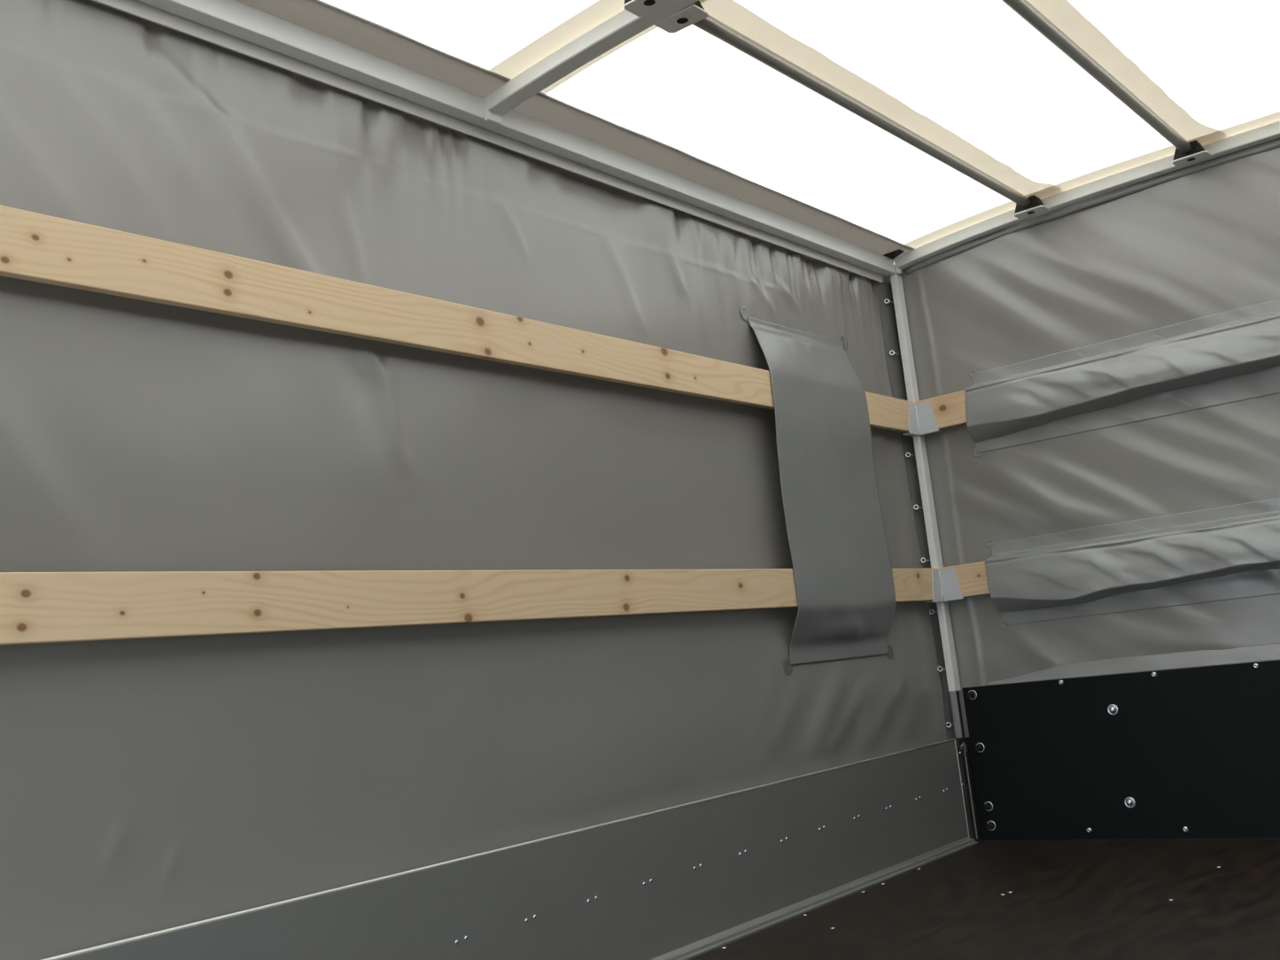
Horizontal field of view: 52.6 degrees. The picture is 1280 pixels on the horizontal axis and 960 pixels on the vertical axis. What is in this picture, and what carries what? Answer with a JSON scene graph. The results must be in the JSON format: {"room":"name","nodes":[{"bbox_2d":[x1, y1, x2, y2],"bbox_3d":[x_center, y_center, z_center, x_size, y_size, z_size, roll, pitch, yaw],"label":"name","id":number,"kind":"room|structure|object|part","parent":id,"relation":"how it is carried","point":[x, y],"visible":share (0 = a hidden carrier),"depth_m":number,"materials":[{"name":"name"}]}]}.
{"room":"cargo space","nodes":[
{"label":"cargo space","id":0,"kind":"room"},
{"bbox_2d":[0,0,947,959],"bbox_3d":[-0.412,-0.008,2.843,0.046,1.692,4.464,-13,-11,37],"label":"wall","id":1,"kind":"structure","parent":0,"point":[148,786],"depth_m":2.60,"materials":[{"name":"grey fabric"}]},
{"bbox_2d":[870,279,955,739],"bbox_3d":[0.942,0.254,4.510,0.223,1.983,0.036,0,-11,-37],"label":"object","id":2,"kind":"object","parent":1,"relation":"attached to","point":[882,290],"visible":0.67,"depth_m":4.61,"materials":[{"name":"fabric"}]},
{"bbox_2d":[234,0,1279,281],"bbox_3d":[0.484,-1.080,2.237,2.538,0.228,4.522,-13,-11,37],"label":"ceiling","id":3,"kind":"structure","parent":0,"point":[973,79],"depth_m":3.36,"materials":[{"name":"white fabric"}]},
{"bbox_2d":[689,837,1279,959],"bbox_3d":[0.697,0.915,1.945,2.560,0.030,4.535,-13,-11,37],"label":"floor","id":4,"kind":"structure","parent":0,"point":[1069,899],"depth_m":3.20,"materials":[{"name":"brown wood"}]},
{"bbox_2d":[40,738,977,959],"bbox_3d":[-0.282,0.937,2.651,0.053,0.349,4.423,-13,-11,37],"label":"board","id":5,"kind":"object","parent":4,"relation":"on","point":[686,881],"visible":1,"depth_m":3.02,"materials":[{"name":"metal"}]},
{"bbox_2d":[950,690,980,841],"bbox_3d":[1.099,0.976,4.415,0.050,0.504,0.058,-13,-11,37],"label":"stake","id":6,"kind":"object","parent":4,"relation":"on","point":[961,742],"visible":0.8,"depth_m":4.39,"materials":[{"name":"grey metal"}]},
{"bbox_2d":[890,268,966,737],"bbox_3d":[1.021,0.053,4.516,0.104,1.672,0.123,-13,-11,37],"label":"post","id":7,"kind":"object","parent":6,"relation":"on","point":[922,421],"visible":1,"depth_m":4.55,"materials":[{"name":"silver metal"}]},
{"bbox_2d":[0,205,914,433],"bbox_3d":[-0.413,-0.335,2.856,0.022,0.112,4.450,-13,-11,37],"label":"plank","id":8,"kind":"object","parent":7,"relation":"attached to","point":[34,246],"visible":0.8,"depth_m":2.60,"materials":[{"name":"brown wood"}]},
{"bbox_2d":[740,305,896,675],"bbox_3d":[0.583,0.029,4.049,0.069,1.114,0.676,-13,-11,37],"label":"flap","id":9,"kind":"object","parent":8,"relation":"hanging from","point":[836,535],"visible":1,"depth_m":4.01,"materials":[{"name":"grey fabric"}]},
{"bbox_2d":[0,568,938,645],"bbox_3d":[-0.349,0.249,2.767,0.022,0.110,4.450,-13,-11,37],"label":"plank","id":10,"kind":"object","parent":7,"relation":"attached to","point":[36,608],"visible":0.8,"depth_m":2.48,"materials":[{"name":"brown wood"}]},
{"bbox_2d":[91,0,903,282],"bbox_3d":[-0.459,-0.891,2.929,0.095,0.063,4.450,-13,-11,37],"label":"roof rail","id":11,"kind":"object","parent":7,"relation":"attached to","point":[234,18],"visible":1,"depth_m":3.05,"materials":[{"name":"silver metal"}]},
{"bbox_2d":[483,0,707,125],"bbox_3d":[0.577,-1.112,2.351,2.400,0.116,0.176,-13,-11,37],"label":"brace","id":12,"kind":"structure","parent":11,"relation":"attached to","point":[671,16],"depth_m":2.87,"materials":[{"name":"grey paint"}]},
{"bbox_3d":[1.085,0.805,4.444,0.023,0.158,0.008,-13,-11,37],"label":"post","id":13,"kind":"part","parent":7,"relation":"part of","materials":[{"name":"metal"}]},
{"bbox_2d":[893,120,1279,269],"bbox_3d":[1.840,-1.020,3.942,2.400,0.091,0.102,-13,-11,37],"label":"roof rail","id":14,"kind":"object","parent":7,"relation":"on","point":[1198,153],"visible":0.98,"depth_m":4.24,"materials":[{"name":"grey metal"}]},
{"bbox_2d":[692,14,1030,207],"bbox_3d":[0.690,-0.975,3.571,0.034,0.034,1.937,-13,-11,37],"label":"tube","id":15,"kind":"object","parent":14,"relation":"attached to","point":[715,27],"visible":0.91,"depth_m":3.36,"materials":[{"name":"metal"}]},
{"bbox_2d":[1001,0,1191,153],"bbox_3d":[1.093,-1.076,3.257,0.034,0.034,1.937,-13,-11,37],"label":"tube","id":16,"kind":"object","parent":14,"relation":"attached to","point":[1023,8],"visible":1,"depth_m":3.34,"materials":[{"name":"metal"}]},
{"bbox_2d":[961,660,1279,840],"bbox_3d":[2.046,0.761,3.710,2.430,0.513,0.033,-13,-11,37],"label":"board","id":17,"kind":"object","parent":4,"relation":"on","point":[1192,753],"visible":1,"depth_m":4.10,"materials":[{"name":"wood"}]},
{"bbox_2d":[967,690,977,699],"bbox_3d":[1.133,0.736,4.429,0.033,0.033,0.019,-13,-11,37],"label":"washer","id":18,"kind":"object","parent":17,"relation":"in","point":[972,694],"depth_m":4.43,"materials":[{"name":"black metal"}]},
{"bbox_2d":[974,743,985,752],"bbox_3d":[1.152,0.911,4.402,0.033,0.033,0.019,-13,-11,37],"label":"washer","id":19,"kind":"object","parent":17,"relation":"in","point":[979,748],"depth_m":4.40,"materials":[{"name":"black metal"}]},
{"bbox_2d":[983,801,992,811],"bbox_3d":[1.173,1.103,4.373,0.033,0.033,0.019,-13,-11,37],"label":"washer","id":20,"kind":"object","parent":17,"relation":"in","point":[988,806],"depth_m":4.37,"materials":[{"name":"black metal"}]},
{"bbox_2d":[985,821,995,830],"bbox_3d":[1.180,1.166,4.363,0.033,0.033,0.019,-13,-11,37],"label":"washer","id":21,"kind":"object","parent":17,"relation":"in","point":[990,826],"depth_m":4.36,"materials":[{"name":"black metal"}]},
{"bbox_2d":[1107,704,1118,715],"bbox_3d":[1.511,0.735,4.139,0.035,0.035,0.002,-13,-11,37],"label":"bolt","id":22,"kind":"object","parent":17,"relation":"in","point":[1113,709],"depth_m":4.13,"materials":[{"name":"metal"}]},
{"bbox_2d":[1124,797,1135,808],"bbox_3d":[1.548,1.020,4.091,0.035,0.035,0.002,-13,-11,37],"label":"bolt","id":23,"kind":"object","parent":17,"relation":"in","point":[1129,802],"depth_m":4.09,"materials":[{"name":"metal"}]},
{"bbox_2d":[883,138,1279,737],"bbox_3d":[1.966,-0.016,3.860,2.520,2.098,0.029,-13,-11,37],"label":"wall","id":24,"kind":"structure","parent":0,"point":[1206,242],"depth_m":4.24,"materials":[{"name":"grey fabric"}]},
{"bbox_2d":[905,139,1279,274],"bbox_3d":[1.888,-0.987,3.977,2.383,0.072,0.021,-13,-11,37],"label":"top hem","id":25,"kind":"object","parent":24,"relation":"attached to","point":[1275,144],"visible":1,"depth_m":4.26,"materials":[{"name":"grey fabric"}]},
{"bbox_2d":[965,298,1279,457],"bbox_3d":[1.954,-0.421,3.837,2.159,0.312,0.117,-13,-11,37],"label":"sleeve","id":26,"kind":"object","parent":24,"relation":"attached to","point":[1232,355],"visible":1,"depth_m":4.14,"materials":[{"name":"grey fabric"}]},
{"bbox_2d":[915,389,966,429],"bbox_3d":[1.917,-0.434,3.869,2.400,0.112,0.022,-13,-11,37],"label":"plank","id":27,"kind":"object","parent":26,"relation":"in","point":[949,409],"visible":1,"depth_m":4.51,"materials":[{"name":"brown wood"}]},
{"bbox_2d":[985,497,1279,629],"bbox_3d":[2.008,0.168,3.754,2.145,0.315,0.110,-13,-11,37],"label":"sleeve","id":28,"kind":"object","parent":24,"relation":"attached to","point":[1229,552],"visible":1,"depth_m":4.09,"materials":[{"name":"grey fabric"}]},
{"bbox_2d":[938,561,989,597],"bbox_3d":[1.981,0.149,3.780,2.400,0.110,0.022,-13,-11,37],"label":"plank","id":29,"kind":"object","parent":28,"relation":"in","point":[973,579],"visible":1,"depth_m":4.43,"materials":[{"name":"brown wood"}]},
{"bbox_2d":[985,643,1279,685],"bbox_3d":[2.073,0.472,3.722,2.300,0.051,0.021,-13,-11,37],"label":"bottom hem","id":30,"kind":"object","parent":24,"relation":"attached to","point":[1266,652],"visible":1,"depth_m":4.07,"materials":[{"name":"grey fabric"}]}
]}

